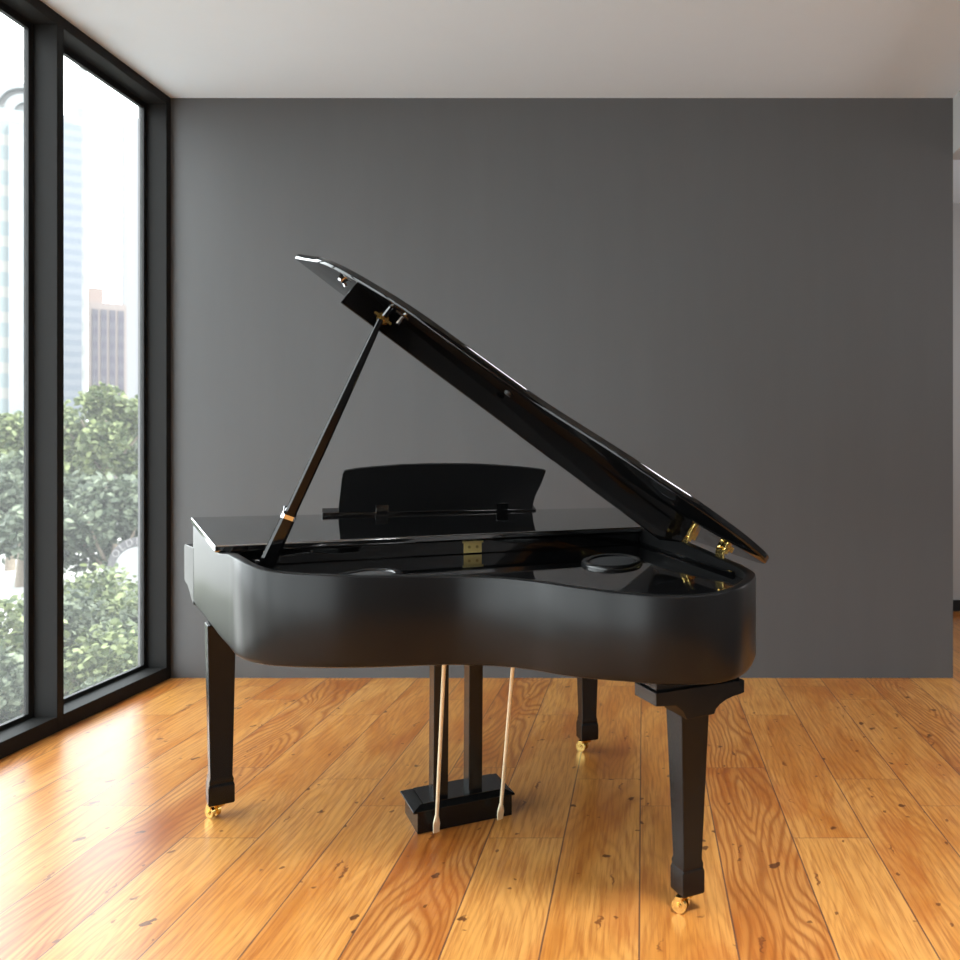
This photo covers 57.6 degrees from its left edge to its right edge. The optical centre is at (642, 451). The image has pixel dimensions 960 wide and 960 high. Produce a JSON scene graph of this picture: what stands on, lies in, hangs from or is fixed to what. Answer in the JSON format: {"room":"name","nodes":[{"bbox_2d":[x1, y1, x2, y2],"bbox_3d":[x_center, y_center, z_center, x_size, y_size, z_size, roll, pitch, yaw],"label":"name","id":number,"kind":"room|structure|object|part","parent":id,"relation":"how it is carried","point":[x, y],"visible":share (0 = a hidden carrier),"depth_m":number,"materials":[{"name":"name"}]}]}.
{"room":"music room","nodes":[
{"label":"music room","id":0,"kind":"room"},
{"bbox_2d":[0,611,959,959],"bbox_3d":[0.647,1.360,1.775,7.105,0.120,10.550,0,0,0],"label":"floor","id":1,"kind":"structure","parent":0,"point":[831,826],"depth_m":2.88,"materials":[{"name":"brown wood"}]},
{"bbox_2d":[0,0,56,758],"bbox_3d":[-2.785,-0.368,3.488,0.140,3.336,0.904,0,0,0],"label":"window","id":2,"kind":"structure","parent":1,"relation":"on","point":[20,732],"depth_m":3.91,"materials":[{"name":"black metal"}]},
{"bbox_2d":[33,13,170,731],"bbox_3d":[-2.785,-0.368,4.414,0.140,3.336,0.950,0,0,0],"label":"window","id":3,"kind":"structure","parent":1,"relation":"on","point":[51,42],"depth_m":4.15,"materials":[{"name":"black metal"}]},
{"bbox_2d":[184,254,768,913],"bbox_3d":[-0.602,0.297,3.004,1.814,2.004,2.118,0,0,-28],"label":"grand piano","id":4,"kind":"object","parent":1,"relation":"on","point":[439,566],"visible":1,"depth_m":2.62,"materials":[{"name":"black paint"}]},
{"bbox_3d":[-1.514,0.930,3.045,0.092,0.639,0.092,0,0,-33],"label":"leg","id":5,"kind":"part","parent":4,"relation":"part of","materials":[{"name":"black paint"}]},
{"bbox_2d":[349,571,393,574],"bbox_3d":[-0.834,0.377,2.598,0.149,0.009,0.170,0,0,-28],"label":"speaker grille","id":6,"kind":"object","parent":4,"relation":"attached to","point":[350,572],"depth_m":2.63,"materials":[{"name":"grey fabric"}]},
{"bbox_2d":[374,311,391,324],"bbox_3d":[-0.804,-0.414,2.629,0.053,0.042,0.017,0,0,-20],"label":"bracket","id":7,"kind":"object","parent":4,"relation":"on","point":[380,317],"depth_m":2.62,"materials":[{"name":"gold metal"}]},
{"bbox_2d":[382,306,393,317],"bbox_3d":[-0.789,-0.432,2.626,0.035,0.039,0.018,0,0,-1],"label":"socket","id":8,"kind":"object","parent":4,"relation":"attached to","point":[387,311],"depth_m":2.62,"materials":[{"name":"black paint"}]},
{"bbox_3d":[-0.745,-0.415,2.631,0.041,0.047,0.016,0,0,-19],"label":"lid knob","id":9,"kind":"part","parent":4,"relation":"part of","materials":[{"name":"silver metal"}]},
{"bbox_3d":[-0.835,0.295,3.476,1.792,0.068,0.763,0,0,-28],"label":"lid","id":10,"kind":"part","parent":4,"relation":"part of","materials":[{"name":"black paint"}]},
{"bbox_3d":[-0.714,0.357,3.202,1.526,0.050,0.086,0,0,-27],"label":"rail","id":11,"kind":"part","parent":4,"relation":"part of","materials":[{"name":"black paint"}]},
{"bbox_3d":[-0.720,0.909,2.997,0.056,0.602,0.068,0,0,-28],"label":"lyre post","id":12,"kind":"part","parent":4,"relation":"part of","materials":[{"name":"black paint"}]},
{"bbox_3d":[-0.642,0.946,2.702,0.023,0.685,0.378,0,0,-18],"label":"lyre rod","id":13,"kind":"part","parent":4,"relation":"part of","materials":[{"name":"gold metal"}]},
{"bbox_3d":[-0.638,0.355,3.189,0.076,0.045,0.013,0,0,-28],"label":"strike plate","id":14,"kind":"part","parent":4,"relation":"part of","materials":[{"name":"gold metal"}]},
{"bbox_3d":[-0.610,0.909,3.055,0.054,0.602,0.068,0,0,-28],"label":"lyre post","id":15,"kind":"part","parent":4,"relation":"part of","materials":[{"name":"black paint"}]},
{"bbox_3d":[-0.443,0.953,2.767,0.023,0.651,0.404,0,0,-16],"label":"lyre rod","id":16,"kind":"part","parent":4,"relation":"part of","materials":[{"name":"gold metal"}]},
{"bbox_3d":[-0.416,-0.181,2.773,1.377,1.046,1.082,0,0,-20],"label":"lid","id":17,"kind":"part","parent":4,"relation":"part of","materials":[{"name":"black paint"}]},
{"bbox_3d":[-0.243,0.929,3.713,0.092,0.641,0.092,0,0,-23],"label":"leg","id":18,"kind":"part","parent":4,"relation":"part of","materials":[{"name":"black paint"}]},
{"bbox_2d":[589,556,633,564],"bbox_3d":[-0.107,0.377,2.925,0.155,0.009,0.274,0,0,-2],"label":"speaker grille","id":19,"kind":"object","parent":4,"relation":"attached to","point":[595,560],"depth_m":2.92,"materials":[{"name":"grey fabric"}]},
{"bbox_3d":[0.137,0.376,3.065,0.017,0.014,0.913,0,0,-18],"label":"moulding","id":20,"kind":"part","parent":4,"relation":"part of","materials":[{"name":"black paint"}]},
{"bbox_3d":[0.127,0.955,2.422,0.095,0.590,0.095,0,0,-28],"label":"leg","id":21,"kind":"part","parent":4,"relation":"part of","materials":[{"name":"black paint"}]},
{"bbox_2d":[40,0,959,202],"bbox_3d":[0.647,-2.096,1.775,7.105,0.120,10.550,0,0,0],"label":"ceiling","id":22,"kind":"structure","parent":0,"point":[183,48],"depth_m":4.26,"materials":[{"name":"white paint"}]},
{"bbox_2d":[138,98,952,677],"bbox_3d":[-0.561,-0.368,4.939,4.688,3.336,0.100,0,0,0],"label":"wall","id":23,"kind":"structure","parent":0,"point":[750,300],"depth_m":4.89,"materials":[{"name":"grey paint"}]},
{"bbox_2d":[953,203,959,599],"bbox_3d":[2.192,-0.368,7.000,4.017,3.336,0.100,0,0,0],"label":"wall","id":24,"kind":"structure","parent":0,"point":[956,206],"depth_m":6.95,"materials":[{"name":"grey paint"}]},
{"bbox_2d":[953,600,959,610],"bbox_3d":[2.241,1.255,6.940,3.917,0.090,0.020,0,0,0],"label":"baseboard","id":25,"kind":"structure","parent":24,"relation":"attached to","point":[956,603],"depth_m":6.93,"materials":[{"name":"grey paint"}]},
{"bbox_2d":[953,91,959,159],"bbox_3d":[1.843,-1.875,4.144,0.120,0.321,1.689,0,0,0],"label":"wall","id":26,"kind":"structure","parent":0,"point":[956,99],"depth_m":4.83,"materials":[{"name":"grey paint"}]},
{"label":"outside","id":27,"kind":"structure","parent":0,"visible":0},
{"bbox_2d":[0,488,120,632],"bbox_3d":[-86.700,4.000,85.000,166.600,0.200,210.000,0,0,0],"label":"pavement","id":28,"kind":"structure","parent":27,"point":[7,578],"depth_m":25.80,"materials":[{"name":"concrete"}]},
{"bbox_2d":[0,83,23,416],"bbox_3d":[-67.956,-17.550,93.847,6.000,42.900,10.500,0,0,-36],"label":"tower","id":29,"kind":"structure","parent":28,"relation":"on","point":[11,95],"depth_m":88.97,"materials":[{"name":"grey stone"}]},
{"bbox_2d":[0,644,23,723],"bbox_3d":[-6.056,2.935,8.110,2.441,2.315,1.986,0,0,-30],"label":"leafy shrub","id":30,"kind":"object","parent":28,"relation":"on","point":[11,696],"visible":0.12,"depth_m":8.04,"materials":[{"name":"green plant"}]},
{"bbox_2d":[0,410,69,570],"bbox_3d":[-21.028,1.264,27.740,4.427,5.289,5.091,0,0,0],"label":"leafy tree","id":31,"kind":"object","parent":28,"relation":"on","point":[11,426],"visible":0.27,"depth_m":27.76,"materials":[{"name":"green plant"}]},
{"bbox_2d":[0,450,107,586],"bbox_3d":[-17.921,1.926,24.509,4.128,3.965,3.940,0,0,6],"label":"leafy tree","id":32,"kind":"object","parent":28,"relation":"on","point":[11,476],"visible":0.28,"depth_m":24.38,"materials":[{"name":"green plant"}]},
{"bbox_2d":[0,471,137,595],"bbox_3d":[-13.760,2.625,22.058,4.028,4.267,4.988,0,0,0],"label":"leafy tree","id":33,"kind":"object","parent":28,"relation":"on","point":[97,530],"visible":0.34,"depth_m":21.39,"materials":[{"name":"green plant"}]},
{"bbox_2d":[0,593,137,720],"bbox_3d":[-6.580,2.710,9.148,2.868,2.463,2.082,0,0,-17],"label":"leafy shrub","id":34,"kind":"object","parent":28,"relation":"on","point":[110,663],"visible":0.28,"depth_m":8.81,"materials":[{"name":"green plant"}]},
{"bbox_2d":[3,587,137,718],"bbox_3d":[-7.069,2.723,10.067,2.469,2.377,2.183,0,0,-42],"label":"leafy shrub","id":35,"kind":"object","parent":28,"relation":"on","point":[79,605],"visible":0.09,"depth_m":9.96,"materials":[{"name":"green plant"}]},
{"bbox_2d":[64,115,81,416],"bbox_3d":[-78.960,-20.291,115.717,4.136,48.382,9.000,0,0,-34],"label":"tower","id":36,"kind":"structure","parent":28,"relation":"on","point":[72,128],"depth_m":112.60,"materials":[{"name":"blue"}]},
{"bbox_2d":[9,562,137,663],"bbox_3d":[-7.163,2.742,10.989,2.623,2.644,2.287,0,0,-14],"label":"leafy shrub","id":37,"kind":"object","parent":28,"relation":"on","point":[112,576],"visible":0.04,"depth_m":10.94,"materials":[{"name":"green plant"}]},
{"bbox_2d":[11,583,137,695],"bbox_3d":[-6.218,2.754,10.678,2.522,2.304,2.431,0,0,-10],"label":"leafy shrub","id":38,"kind":"object","parent":28,"relation":"on","point":[116,602],"visible":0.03,"depth_m":10.21,"materials":[{"name":"green plant"}]},
{"bbox_2d":[64,400,87,472],"bbox_3d":[-27.870,0.660,39.410,6.684,6.500,4.388,0,0,36],"label":"leafy tree","id":39,"kind":"object","parent":28,"relation":"on","point":[69,410],"visible":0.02,"depth_m":39.96,"materials":[{"name":"green plant"}]},
{"bbox_2d":[68,64,86,424],"bbox_3d":[-102.010,-32.109,153.330,2.792,72.018,8.000,0,0,-34],"label":"slim tower","id":40,"kind":"structure","parent":28,"relation":"on","point":[77,76],"depth_m":150.49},
{"bbox_2d":[71,673,115,693],"bbox_3d":[-5.116,3.008,7.804,2.223,1.908,1.886,0,0,39],"label":"leafy shrub","id":41,"kind":"object","parent":28,"relation":"on","point":[90,679],"visible":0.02,"depth_m":7.86,"materials":[{"name":"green plant"}]},
{"bbox_2d":[64,381,137,489],"bbox_3d":[-21.157,0.537,34.232,5.274,6.744,4.789,0,0,-43],"label":"leafy tree","id":42,"kind":"object","parent":28,"relation":"on","point":[101,447],"visible":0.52,"depth_m":33.50,"materials":[{"name":"green plant"}]},
{"bbox_2d":[88,287,126,478],"bbox_3d":[-65.100,-7.638,103.334,3.882,23.077,8.120,0,0,-32],"label":"brick tower","id":43,"kind":"structure","parent":28,"relation":"on","point":[107,322],"depth_m":99.86,"materials":[{"name":"grey paint"}]},
{"bbox_2d":[107,537,137,599],"bbox_3d":[-10.377,2.824,17.500,1.320,2.151,0.120,0,0,0],"label":"sign","id":44,"kind":"object","parent":28,"relation":"on","point":[123,554],"visible":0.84,"depth_m":17.44,"materials":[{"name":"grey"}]},
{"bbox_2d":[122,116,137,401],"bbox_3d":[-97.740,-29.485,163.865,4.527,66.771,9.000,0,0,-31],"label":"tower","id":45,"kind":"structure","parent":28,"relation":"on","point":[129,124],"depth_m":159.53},
{"bbox_2d":[125,403,137,466],"bbox_3d":[-27.520,0.503,47.035,6.589,6.819,5.093,0,0,28],"label":"leafy tree","id":46,"kind":"object","parent":28,"relation":"on","point":[135,444],"visible":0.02,"depth_m":45.11,"materials":[{"name":"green plant"}]}
]}

